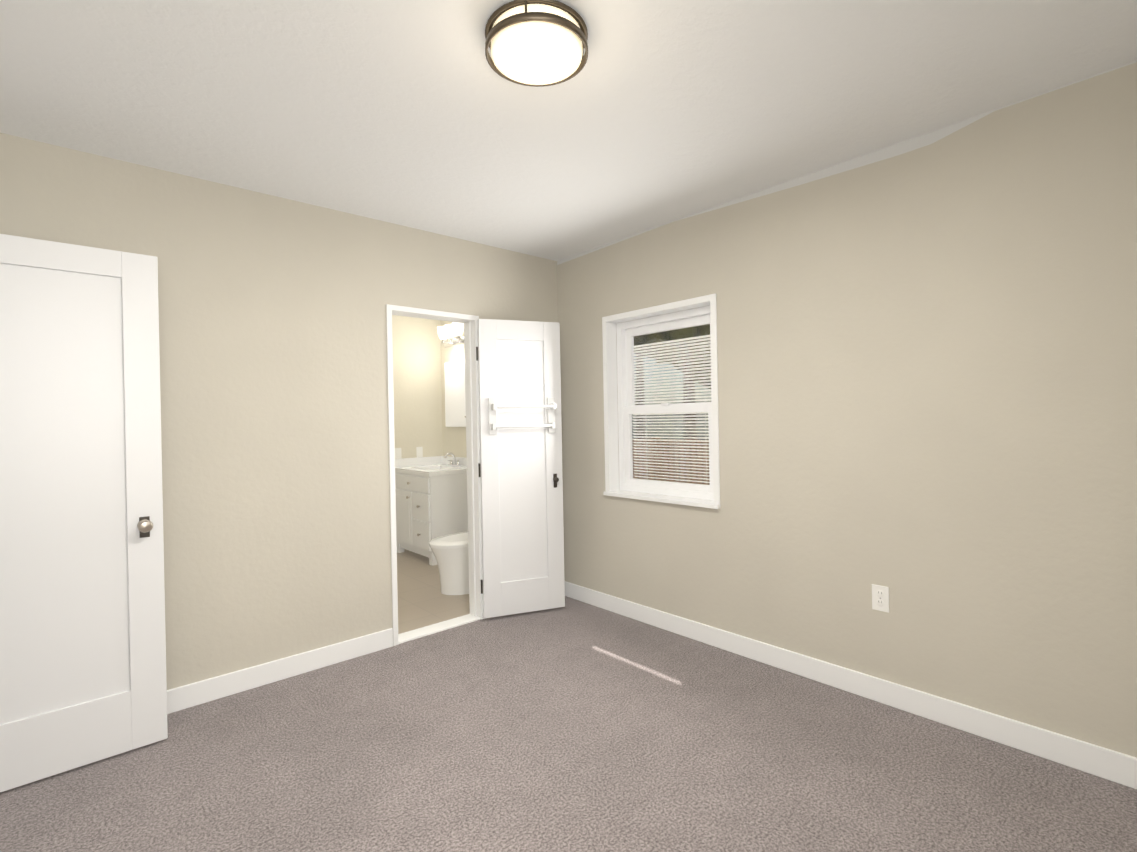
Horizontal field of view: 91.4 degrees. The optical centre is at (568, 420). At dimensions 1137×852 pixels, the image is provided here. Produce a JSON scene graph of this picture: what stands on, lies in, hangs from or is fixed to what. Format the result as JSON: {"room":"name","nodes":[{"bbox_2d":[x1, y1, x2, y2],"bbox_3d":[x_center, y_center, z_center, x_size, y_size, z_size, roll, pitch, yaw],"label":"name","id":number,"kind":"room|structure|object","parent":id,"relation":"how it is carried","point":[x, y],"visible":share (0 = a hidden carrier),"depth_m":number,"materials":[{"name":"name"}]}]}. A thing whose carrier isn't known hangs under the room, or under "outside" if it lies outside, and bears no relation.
{"room":"empty bedroom","nodes":[
{"label":"empty bedroom","id":0,"kind":"room"},
{"bbox_2d":[0,133,557,689],"bbox_3d":[-1.722,0.090,2.756,5.090,2.500,0.120,-1,0,-42],"label":"wall","id":1,"kind":"structure","parent":0,"point":[274,425],"depth_m":2.83,"materials":[{"name":"paint"}]},
{"bbox_2d":[167,628,392,713],"bbox_3d":[-1.756,1.287,2.619,1.937,0.108,0.014,-1,0,-42],"label":"baseboard","id":2,"kind":"structure","parent":1,"relation":"attached to","point":[207,690],"depth_m":2.83,"materials":[{"name":"white paint"}]},
{"bbox_2d":[386,304,484,645],"bbox_3d":[-0.858,0.315,3.526,0.636,2.012,0.140,-1,0,-42],"label":"door frame","id":3,"kind":"structure","parent":1,"relation":"attached to","point":[389,308],"depth_m":3.67,"materials":[{"name":"white paint"}]},
{"bbox_2d":[476,319,564,617],"bbox_3d":[-0.310,0.307,3.728,0.577,1.965,0.159,-1,0,-21],"label":"bathroom door","id":4,"kind":"structure","parent":1,"relation":"in","point":[520,463],"depth_m":3.74,"materials":[{"name":"white paint"}]},
{"bbox_2d":[392,315,442,549],"bbox_3d":[-2.267,0.093,5.261,2.320,2.500,0.120,-1,0,-42],"label":"wall","id":5,"kind":"structure","parent":0,"point":[416,342],"depth_m":5.80,"materials":[{"name":"paint"}]},
{"bbox_2d":[395,448,401,458],"bbox_3d":[-1.736,0.331,5.657,0.070,0.114,0.008,-1,0,-42],"label":"outlet","id":6,"kind":"object","parent":5,"relation":"attached to","point":[398,454],"visible":0.94,"depth_m":5.66,"materials":[{"name":"white plastic"}]},
{"bbox_2d":[416,447,422,457],"bbox_3d":[-1.561,0.328,5.814,0.070,0.114,0.008,-1,0,-42],"label":"outlet","id":7,"kind":"object","parent":5,"relation":"attached to","point":[419,451],"visible":1,"depth_m":5.81,"materials":[{"name":"white plastic"}]},
{"bbox_2d":[397,550,469,633],"bbox_3d":[-2.441,1.399,3.591,5.090,0.104,2.350,-1,0,-42],"label":"floor","id":8,"kind":"structure","parent":0,"point":[423,601],"depth_m":4.14,"materials":[{"name":"beige tile"}]},
{"bbox_2d":[395,452,467,565],"bbox_3d":[-1.313,0.823,5.504,0.592,1.003,0.770,-1,0,-42],"label":"bathroom vanity","id":9,"kind":"object","parent":8,"relation":"on","point":[431,498],"visible":0.81,"depth_m":5.25,"materials":[{"name":"white wood"}]},
{"bbox_2d":[429,532,468,594],"bbox_3d":[-0.730,0.949,4.437,0.809,0.726,0.410,-1,0,-42],"label":"toilet","id":10,"kind":"object","parent":8,"relation":"on","point":[450,553],"visible":0.25,"depth_m":4.19,"materials":[{"name":"white ceramic"}]},
{"bbox_2d":[398,614,479,643],"bbox_3d":[-0.838,1.365,3.530,0.612,0.112,0.120,-1,0,-42],"label":"threshold","id":11,"kind":"object","parent":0,"point":[432,629],"visible":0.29,"depth_m":3.51,"materials":[{"name":"white wood"}]},
{"bbox_2d":[0,596,1136,851],"bbox_3d":[0.018,1.360,1.705,3.600,0.100,3.740,-1,0,-42],"label":"floor carpet","id":12,"kind":"object","parent":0,"point":[576,726],"visible":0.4,"depth_m":2.08,"materials":[{"name":"grey carpet"}]},
{"bbox_2d":[0,0,1136,260],"bbox_3d":[-1.244,-1.228,2.190,5.090,0.120,6.090,-1,0,-42],"label":"ceiling","id":13,"kind":"structure","parent":0,"point":[420,114],"depth_m":2.02,"materials":[{"name":"white paint"}]},
{"bbox_2d":[485,0,587,86],"bbox_3d":[-0.097,-1.143,1.705,0.315,0.090,0.315,-1,0,-42],"label":"flush-mount light","id":14,"kind":"object","parent":13,"relation":"attached to","point":[538,43],"visible":1,"depth_m":1.63,"materials":[{"name":"white glass"}]},
{"bbox_2d":[440,61,1136,757],"bbox_3d":[0.539,0.043,3.767,0.370,2.500,6.090,-1,0,-42],"label":"wall","id":15,"kind":"structure","parent":0,"point":[928,377],"depth_m":2.39,"materials":[{"name":"paint"}]},
{"bbox_2d":[437,322,463,347],"bbox_3d":[-1.186,-0.878,5.652,0.152,0.197,0.500,-1,0,-42],"label":"light","id":16,"kind":"object","parent":15,"relation":"attached to","point":[450,331],"visible":0.94,"depth_m":5.61,"materials":[{"name":"white glass"}]},
{"bbox_2d":[444,359,465,426],"bbox_3d":[-1.138,-0.278,5.679,0.063,0.675,0.450,-1,0,-42],"label":"mirror","id":17,"kind":"object","parent":15,"relation":"attached to","point":[455,407],"visible":0.65,"depth_m":5.67,"materials":[{"name":"white mirror"}]},
{"bbox_2d":[602,293,719,508],"bbox_3d":[0.599,-0.109,3.521,0.195,1.217,0.900,-1,0,-42],"label":"window","id":18,"kind":"structure","parent":15,"relation":"in","point":[618,371],"depth_m":3.63,"materials":[{"name":"white paint"}]},
{"bbox_2d":[632,335,710,484],"bbox_3d":[0.686,-0.042,3.598,0.024,0.965,0.714,-1,0,-42],"label":"window blinds","id":19,"kind":"object","parent":18,"relation":"attached to","point":[680,361],"depth_m":3.60,"materials":[{"name":"white plastic"}]},
{"bbox_2d":[565,581,1136,788],"bbox_3d":[1.161,1.230,2.810,0.018,0.108,3.620,-1,0,-42],"label":"baseboard","id":20,"kind":"structure","parent":15,"relation":"attached to","point":[1105,763],"depth_m":2.45,"materials":[{"name":"white paint"}]},
{"bbox_2d":[872,584,888,612],"bbox_3d":[1.416,0.805,2.522,0.008,0.114,0.070,-1,0,-42],"label":"outlet","id":21,"kind":"object","parent":15,"relation":"attached to","point":[880,598],"visible":1,"depth_m":2.52,"materials":[{"name":"white plastic"}]},
{"label":"outside","id":22,"kind":"structure","parent":0,"visible":0},
{"bbox_3d":[11.222,1.517,14.236,29.799,0.080,28.000,-1,0,-42],"label":"ground","id":23,"kind":"structure","parent":22,"visible":0},
{"bbox_2d":[632,438,709,484],"bbox_3d":[2.631,0.935,6.558,0.140,1.460,26.000,-1,0,-42],"label":"fence","id":24,"kind":"object","parent":23,"relation":"on","point":[634,475],"depth_m":7.87,"materials":[{"name":"brown wood"}]},
{"bbox_2d":[634,324,710,439],"bbox_3d":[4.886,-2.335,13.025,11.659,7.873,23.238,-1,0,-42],"label":"porch","id":25,"kind":"object","parent":23,"relation":"on","point":[646,339],"depth_m":11.14,"materials":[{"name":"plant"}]},
{"bbox_3d":[-2.098,0.326,1.434,0.128,2.050,0.875,-1,0,-42],"label":"door frame","id":26,"kind":"structure","parent":0,"visible":0},
{"bbox_2d":[0,234,167,791],"bbox_3d":[-2.015,0.328,2.058,0.824,2.015,0.152,-1,0,-42],"label":"door","id":27,"kind":"structure","parent":26,"relation":"attached to","point":[83,682],"depth_m":2.15,"materials":[{"name":"white paint"}]}
]}

